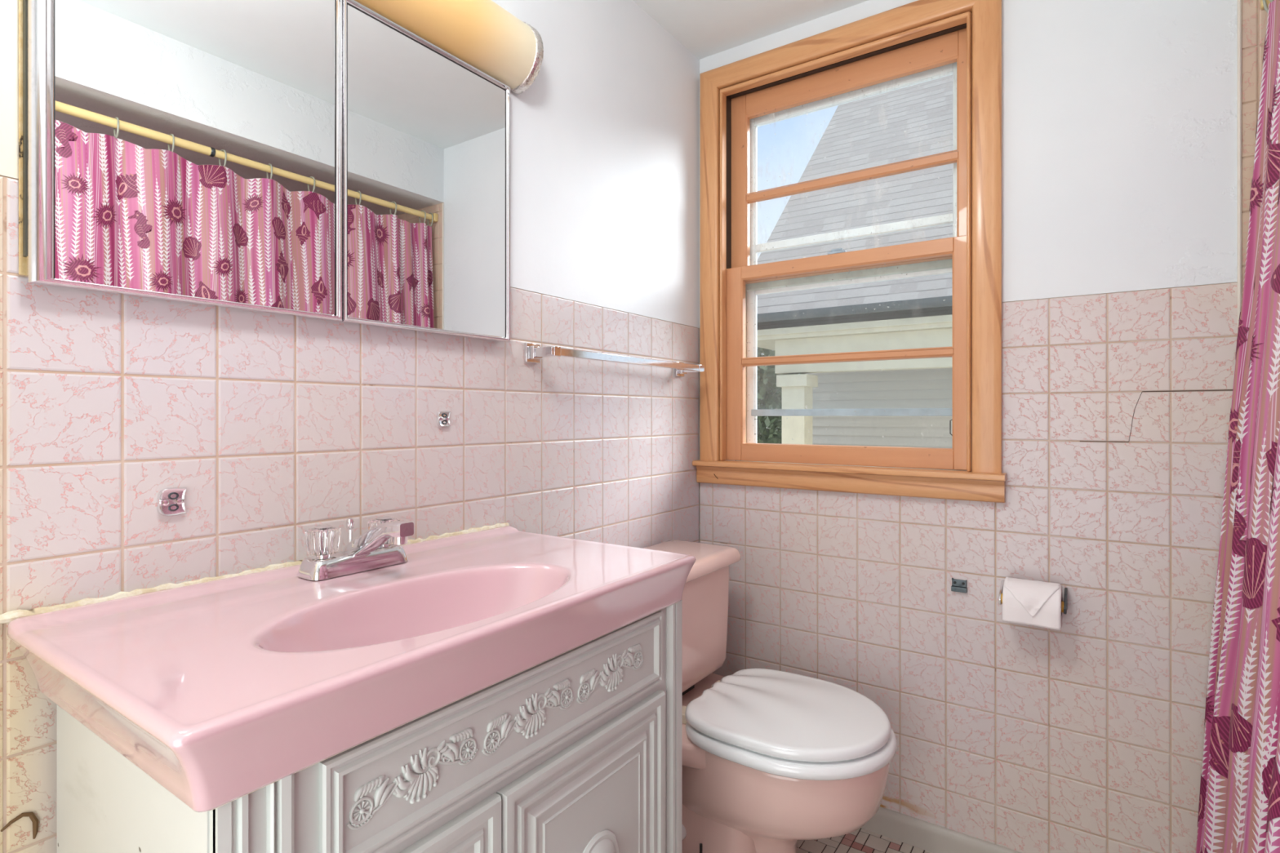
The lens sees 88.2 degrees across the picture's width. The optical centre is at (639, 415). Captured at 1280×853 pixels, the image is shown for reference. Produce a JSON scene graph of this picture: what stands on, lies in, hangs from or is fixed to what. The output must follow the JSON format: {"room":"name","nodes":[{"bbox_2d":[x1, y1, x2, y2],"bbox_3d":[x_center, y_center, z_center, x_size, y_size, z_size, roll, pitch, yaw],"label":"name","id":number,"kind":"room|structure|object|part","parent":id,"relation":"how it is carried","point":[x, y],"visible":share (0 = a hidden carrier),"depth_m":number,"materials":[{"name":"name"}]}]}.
{"room":"bathroom","nodes":[
{"label":"bathroom","id":0,"kind":"room"},
{"bbox_2d":[0,0,699,852],"bbox_3d":[-0.503,-0.004,1.153,0.125,2.195,2.550,0,0,35],"label":"wall","id":1,"kind":"structure","parent":0,"point":[274,428],"depth_m":1.13,"materials":[{"name":"tile"}]},
{"bbox_2d":[156,487,186,515],"bbox_3d":[-0.619,0.115,0.876,0.009,0.037,0.033,0,0,35],"label":"wall bracket","id":2,"kind":"object","parent":1,"relation":"attached to","point":[170,501],"visible":1,"depth_m":0.87,"materials":[{"name":"silver metal"}]},
{"bbox_2d":[18,0,510,342],"bbox_3d":[-0.486,-0.412,1.054,0.024,0.524,0.748,0,0,35],"label":"upper cabinet","id":3,"kind":"object","parent":1,"relation":"attached to","point":[330,160],"visible":1,"depth_m":0.96,"materials":[{"name":"silver metal"}]},
{"bbox_3d":[-0.584,-0.412,0.902,0.012,0.524,0.377,0,0,35],"label":"chrome frame","id":4,"kind":"part","parent":3,"relation":"part of","materials":[{"name":"silver metal"}]},
{"bbox_2d":[55,0,334,315],"bbox_3d":[-0.587,-0.412,0.904,0.005,0.518,0.373,0,0,35],"label":"mirror glass","id":5,"kind":"object","parent":3,"relation":"attached to","point":[195,139],"depth_m":0.89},
{"bbox_3d":[-0.373,-0.412,1.208,0.012,0.524,0.365,0,0,35],"label":"chrome frame","id":6,"kind":"part","parent":3,"relation":"part of","materials":[{"name":"silver metal"}]},
{"bbox_2d":[347,4,505,337],"bbox_3d":[-0.375,-0.412,1.210,0.005,0.518,0.361,0,0,35],"label":"mirror glass","id":7,"kind":"object","parent":3,"relation":"attached to","point":[426,126],"depth_m":1.18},
{"bbox_2d":[436,410,450,426],"bbox_3d":[-0.367,0.007,1.240,0.009,0.030,0.029,0,0,35],"label":"wall bracket","id":8,"kind":"object","parent":1,"relation":"attached to","point":[442,416],"visible":1,"depth_m":1.24,"materials":[{"name":"silver metal"}]},
{"bbox_2d":[355,0,543,94],"bbox_3d":[-0.467,-0.749,1.035,0.077,0.143,0.843,0,0,35],"label":"vanity light","id":9,"kind":"object","parent":1,"relation":"attached to","point":[482,34],"visible":0.99,"depth_m":1.24,"materials":[{"name":"glass"}]},
{"bbox_2d":[524,342,704,377],"bbox_3d":[-0.030,-0.135,1.667,0.078,0.042,0.657,0,0,35],"label":"towel bar","id":10,"kind":"object","parent":1,"relation":"attached to","point":[533,353],"visible":1,"depth_m":1.51,"materials":[{"name":"silver metal"}]},
{"bbox_3d":[-0.228,-0.135,1.430,0.021,0.042,0.042,0,0,35],"label":"post","id":11,"kind":"part","parent":10,"relation":"part of","materials":[{"name":"silver metal"}]},
{"bbox_3d":[-0.196,-0.135,1.408,0.056,0.021,0.020,0,0,35],"label":"arm","id":12,"kind":"part","parent":10,"relation":"part of","materials":[{"name":"silver metal"}]},
{"bbox_3d":[0.122,-0.135,1.936,0.021,0.042,0.042,0,0,35],"label":"post","id":13,"kind":"part","parent":10,"relation":"part of","materials":[{"name":"silver metal"}]},
{"bbox_3d":[0.154,-0.135,1.914,0.056,0.021,0.020,0,0,35],"label":"arm","id":14,"kind":"part","parent":10,"relation":"part of","materials":[{"name":"silver metal"}]},
{"bbox_2d":[633,0,868,59],"bbox_3d":[0.379,-1.151,0.543,2.270,0.100,2.550,0,0,35],"label":"ceiling","id":15,"kind":"structure","parent":0,"point":[706,28],"depth_m":1.83,"materials":[{"name":"paint"}]},
{"bbox_2d":[795,827,931,852],"bbox_3d":[0.362,1.124,0.528,2.040,0.060,2.306,0,0,35],"label":"floor","id":16,"kind":"structure","parent":0,"point":[860,841],"depth_m":1.68,"materials":[{"name":"tile"}]},
{"bbox_2d":[57,600,682,852],"bbox_3d":[-0.286,0.705,0.939,0.459,0.777,0.725,0,0,35],"label":"vanity cabinet","id":17,"kind":"object","parent":16,"relation":"on","point":[580,749],"visible":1,"depth_m":0.77,"materials":[{"name":"paint"}]},
{"bbox_2d":[0,522,696,812],"bbox_3d":[-0.312,0.293,0.931,0.460,0.144,0.779,0,0,35],"label":"basin","id":18,"kind":"object","parent":17,"relation":"in","point":[221,690],"visible":0.99,"depth_m":0.73,"materials":[{"name":"pink ceramic"}]},
{"bbox_2d":[297,515,413,580],"bbox_3d":[-0.397,0.194,0.989,0.156,0.082,0.160,0,0,35],"label":"faucet","id":19,"kind":"object","parent":18,"relation":"on","point":[374,548],"visible":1,"depth_m":0.97,"materials":[{"name":"silver metal"}]},
{"bbox_3d":[-0.467,0.188,0.976,0.025,0.042,0.025,0,0,35],"label":"handle","id":20,"kind":"part","parent":19,"relation":"part of","materials":[{"name":"silver metal"}]},
{"bbox_3d":[-0.467,0.186,0.976,0.049,0.037,0.049,0,0,35],"label":"acrylic knob","id":21,"kind":"part","parent":19,"relation":"part of","materials":[{"name":"clear plastic"}]},
{"bbox_3d":[-0.449,0.187,1.025,0.012,0.056,0.012,0,0,35],"label":"lift rod","id":22,"kind":"part","parent":19,"relation":"part of","materials":[{"name":"silver metal"}]},
{"bbox_3d":[-0.438,0.222,1.017,0.058,0.026,0.160,0,0,35],"label":"plate","id":23,"kind":"part","parent":19,"relation":"part of","materials":[{"name":"silver metal"}]},
{"bbox_3d":[-0.390,0.186,0.984,0.138,0.066,0.032,0,0,35],"label":"spout","id":24,"kind":"part","parent":19,"relation":"part of","materials":[{"name":"silver metal"}]},
{"bbox_3d":[-0.410,0.186,1.059,0.049,0.037,0.049,0,0,35],"label":"acrylic knob","id":25,"kind":"part","parent":19,"relation":"part of","materials":[{"name":"clear plastic"}]},
{"bbox_3d":[-0.410,0.188,1.059,0.025,0.042,0.025,0,0,35],"label":"handle","id":26,"kind":"part","parent":19,"relation":"part of","materials":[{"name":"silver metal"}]},
{"bbox_3d":[-0.230,0.724,0.699,0.016,0.541,0.218,0,0,35],"label":"door","id":27,"kind":"part","parent":17,"relation":"part of","materials":[{"name":"white paint"}]},
{"bbox_3d":[-0.129,0.381,0.849,0.011,0.117,0.579,0,0,35],"label":"drawer","id":28,"kind":"part","parent":17,"relation":"part of","materials":[{"name":"white paint"}]},
{"bbox_3d":[-0.064,0.724,0.938,0.016,0.541,0.358,0,0,35],"label":"door","id":29,"kind":"part","parent":17,"relation":"part of","materials":[{"name":"white paint"}]},
{"bbox_2d":[699,843,702,852],"bbox_3d":[0.133,1.016,1.445,0.006,0.156,0.006,0,0,12],"label":"stick","id":30,"kind":"object","parent":16,"relation":"on","point":[700,844],"visible":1,"depth_m":1.44,"materials":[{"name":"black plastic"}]},
{"bbox_2d":[642,539,897,852],"bbox_3d":[0.251,0.724,1.547,0.661,0.740,0.414,0,0,35],"label":"toilet","id":31,"kind":"object","parent":16,"relation":"on","point":[773,760],"visible":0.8,"depth_m":1.40,"materials":[{"name":"pink ceramic"}]},
{"bbox_3d":[0.071,0.372,1.672,0.224,0.036,0.414,0,0,35],"label":"tank lid","id":32,"kind":"part","parent":31,"relation":"part of","materials":[{"name":"pink ceramic"}]},
{"bbox_3d":[0.067,0.536,1.675,0.185,0.292,0.384,0,0,35],"label":"tank","id":33,"kind":"part","parent":31,"relation":"part of","materials":[{"name":"pink ceramic"}]},
{"bbox_3d":[0.283,0.902,1.525,0.556,0.384,0.376,0,0,35],"label":"bowl","id":34,"kind":"part","parent":31,"relation":"part of","materials":[{"name":"pink ceramic"}]},
{"bbox_3d":[0.339,0.662,1.486,0.422,0.031,0.389,0,0,35],"label":"lid","id":35,"kind":"part","parent":31,"relation":"part of","materials":[{"name":"white plastic"}]},
{"bbox_3d":[0.345,0.695,1.482,0.432,0.026,0.408,0,0,35],"label":"seat","id":36,"kind":"part","parent":31,"relation":"part of","materials":[{"name":"white plastic"}]},
{"bbox_2d":[698,0,1267,852],"bbox_3d":[1.050,-0.004,1.513,2.270,2.195,0.122,0,0,35],"label":"wall","id":37,"kind":"structure","parent":0,"point":[1129,126],"depth_m":1.49,"materials":[{"name":"tile"}]},
{"bbox_2d":[692,0,1006,502],"bbox_3d":[0.556,-0.420,1.848,0.834,1.254,0.192,0,0,35],"label":"window","id":38,"kind":"structure","parent":37,"relation":"in","point":[917,42],"depth_m":1.80,"materials":[{"name":"brown wood"}]},
{"bbox_3d":[0.214,-0.454,2.014,0.062,1.184,0.026,0,0,35],"label":"casing","id":39,"kind":"part","parent":38,"relation":"part of","materials":[{"name":"brown wood"}]},
{"bbox_3d":[0.523,-1.015,1.800,0.813,0.062,0.026,0,0,35],"label":"casing","id":40,"kind":"part","parent":38,"relation":"part of","materials":[{"name":"brown wood"}]},
{"bbox_3d":[0.553,-0.427,1.833,0.584,0.037,0.034,0,0,35],"label":"rail","id":41,"kind":"part","parent":38,"relation":"part of","materials":[{"name":"brown wood"}]},
{"bbox_3d":[0.553,0.113,1.833,0.584,0.048,0.034,0,0,35],"label":"rail","id":42,"kind":"part","parent":38,"relation":"part of","materials":[{"name":"brown wood"}]},
{"bbox_3d":[0.553,-0.288,1.833,0.582,0.239,0.002,0,0,35],"label":"pane","id":43,"kind":"part","parent":38,"relation":"part of","materials":[{"name":"clear glass"}]},
{"bbox_3d":[0.589,-0.411,1.894,0.615,0.050,0.024,0,0,35],"label":"rail","id":44,"kind":"part","parent":38,"relation":"part of","materials":[{"name":"wood"}]},
{"bbox_3d":[0.575,-0.426,1.861,0.591,0.040,0.032,0,0,35],"label":"rail","id":45,"kind":"part","parent":38,"relation":"part of","materials":[{"name":"brown wood"}]},
{"bbox_3d":[0.603,-0.416,1.916,0.704,1.160,0.027,0,0,35],"label":"frame","id":46,"kind":"part","parent":38,"relation":"part of","materials":[{"name":"wood"}]},
{"bbox_3d":[0.592,-0.405,1.898,0.615,1.074,0.022,0,0,35],"label":"frame","id":47,"kind":"part","parent":38,"relation":"part of","materials":[{"name":"brown wood"}]},
{"bbox_3d":[0.575,-0.946,1.861,0.591,0.066,0.032,0,0,35],"label":"rail","id":48,"kind":"part","parent":38,"relation":"part of","materials":[{"name":"brown wood"}]},
{"bbox_3d":[0.575,-0.793,1.862,0.589,0.238,0.002,0,0,35],"label":"pane","id":49,"kind":"part","parent":38,"relation":"part of","materials":[{"name":"clear glass"}]},
{"bbox_3d":[0.575,-0.550,1.862,0.589,0.206,0.002,0,0,35],"label":"pane","id":50,"kind":"part","parent":38,"relation":"part of","materials":[{"name":"clear glass"}]},
{"bbox_3d":[0.553,-0.032,1.833,0.582,0.239,0.002,0,0,35],"label":"pane","id":51,"kind":"part","parent":38,"relation":"part of","materials":[{"name":"clear glass"}]},
{"bbox_3d":[0.593,-0.382,1.897,0.562,0.015,0.020,0,0,35],"label":"rail","id":52,"kind":"part","parent":38,"relation":"part of","materials":[{"name":"brown wood"}]},
{"bbox_3d":[0.594,-0.518,1.897,0.560,0.024,0.022,0,0,35],"label":"rail","id":53,"kind":"part","parent":38,"relation":"part of","materials":[{"name":"white metal"}]},
{"bbox_3d":[0.832,-0.455,1.586,0.063,1.185,0.026,0,0,35],"label":"casing","id":54,"kind":"part","parent":38,"relation":"part of","materials":[{"name":"brown wood"}]},
{"bbox_2d":[862,806,1021,852],"bbox_3d":[0.693,1.061,1.686,1.247,0.066,0.013,0,0,35],"label":"baseboard","id":55,"kind":"structure","parent":37,"relation":"attached to","point":[912,831],"depth_m":1.66,"materials":[{"name":"ceramic"}]},
{"bbox_2d":[951,577,967,593],"bbox_3d":[0.784,0.418,1.624,0.035,0.032,0.009,0,0,35],"label":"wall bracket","id":56,"kind":"object","parent":37,"relation":"attached to","point":[957,585],"visible":1,"depth_m":1.62,"materials":[{"name":"metal"}]},
{"bbox_2d":[998,579,1067,613],"bbox_3d":[0.896,0.416,1.507,0.130,0.052,0.075,0,0,35],"label":"paper holder","id":57,"kind":"object","parent":37,"relation":"attached to","point":[1064,604],"visible":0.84,"depth_m":1.49,"materials":[{"name":"silver metal"}]},
{"bbox_3d":[0.844,0.416,1.543,0.005,0.052,0.075,0,0,35],"label":"arm","id":58,"kind":"part","parent":57,"relation":"part of","materials":[{"name":"silver metal"}]},
{"bbox_2d":[1002,577,1062,630],"bbox_3d":[0.882,0.420,1.485,0.110,0.096,0.097,0,0,35],"label":"toilet paper","id":59,"kind":"object","parent":57,"relation":"on","point":[1037,603],"visible":1,"depth_m":1.45,"materials":[{"name":"white paper"}]},
{"bbox_3d":[0.947,0.416,1.471,0.005,0.052,0.075,0,0,35],"label":"arm","id":60,"kind":"part","parent":57,"relation":"part of","materials":[{"name":"metal"}]},
{"bbox_2d":[1260,0,1274,9],"bbox_3d":[0.597,-0.822,0.364,0.034,0.033,2.295,0,0,35],"label":"shower rod","id":61,"kind":"object","parent":37,"relation":"attached to","point":[1268,2],"visible":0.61,"depth_m":1.30,"materials":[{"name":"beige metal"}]},
{"bbox_2d":[1262,0,1267,13],"bbox_3d":[1.233,-0.809,1.284,0.036,0.061,0.005,0,0,37],"label":"curtain hook","id":62,"kind":"object","parent":61,"relation":"hanging from","point":[1264,3],"visible":0.38,"depth_m":1.29,"materials":[{"name":"grey plastic"}]},
{"label":"curtain hook","id":63,"kind":"object","parent":61,"relation":"hanging from","visible":0},
{"bbox_2d":[1195,0,1279,852],"bbox_3d":[0.712,0.098,0.652,0.156,1.763,1.643,0,0,35],"label":"shower curtain","id":64,"kind":"object","parent":63,"relation":"hanging from","point":[1239,806],"visible":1,"depth_m":1.15,"materials":[{"name":"fabric"}]},
{"label":"outside","id":65,"kind":"structure","parent":0,"visible":0},
{"bbox_3d":[5.621,1.754,13.423,24.000,0.120,23.100,0,0,35],"label":"ground","id":66,"kind":"structure","parent":65,"visible":0},
{"bbox_2d":[735,346,804,461],"bbox_3d":[1.469,0.234,9.190,1.863,2.925,1.868,0,0,35],"label":"tree","id":67,"kind":"object","parent":66,"relation":"on","point":[766,375],"visible":0.2,"depth_m":8.67,"materials":[{"name":"green plant"}]},
{"bbox_2d":[756,75,952,448],"bbox_3d":[3.797,-2.396,8.131,3.380,8.180,5.680,0,0,35],"label":"house","id":68,"kind":"structure","parent":66,"relation":"on","point":[928,194],"depth_m":7.27,"materials":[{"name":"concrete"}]}
]}

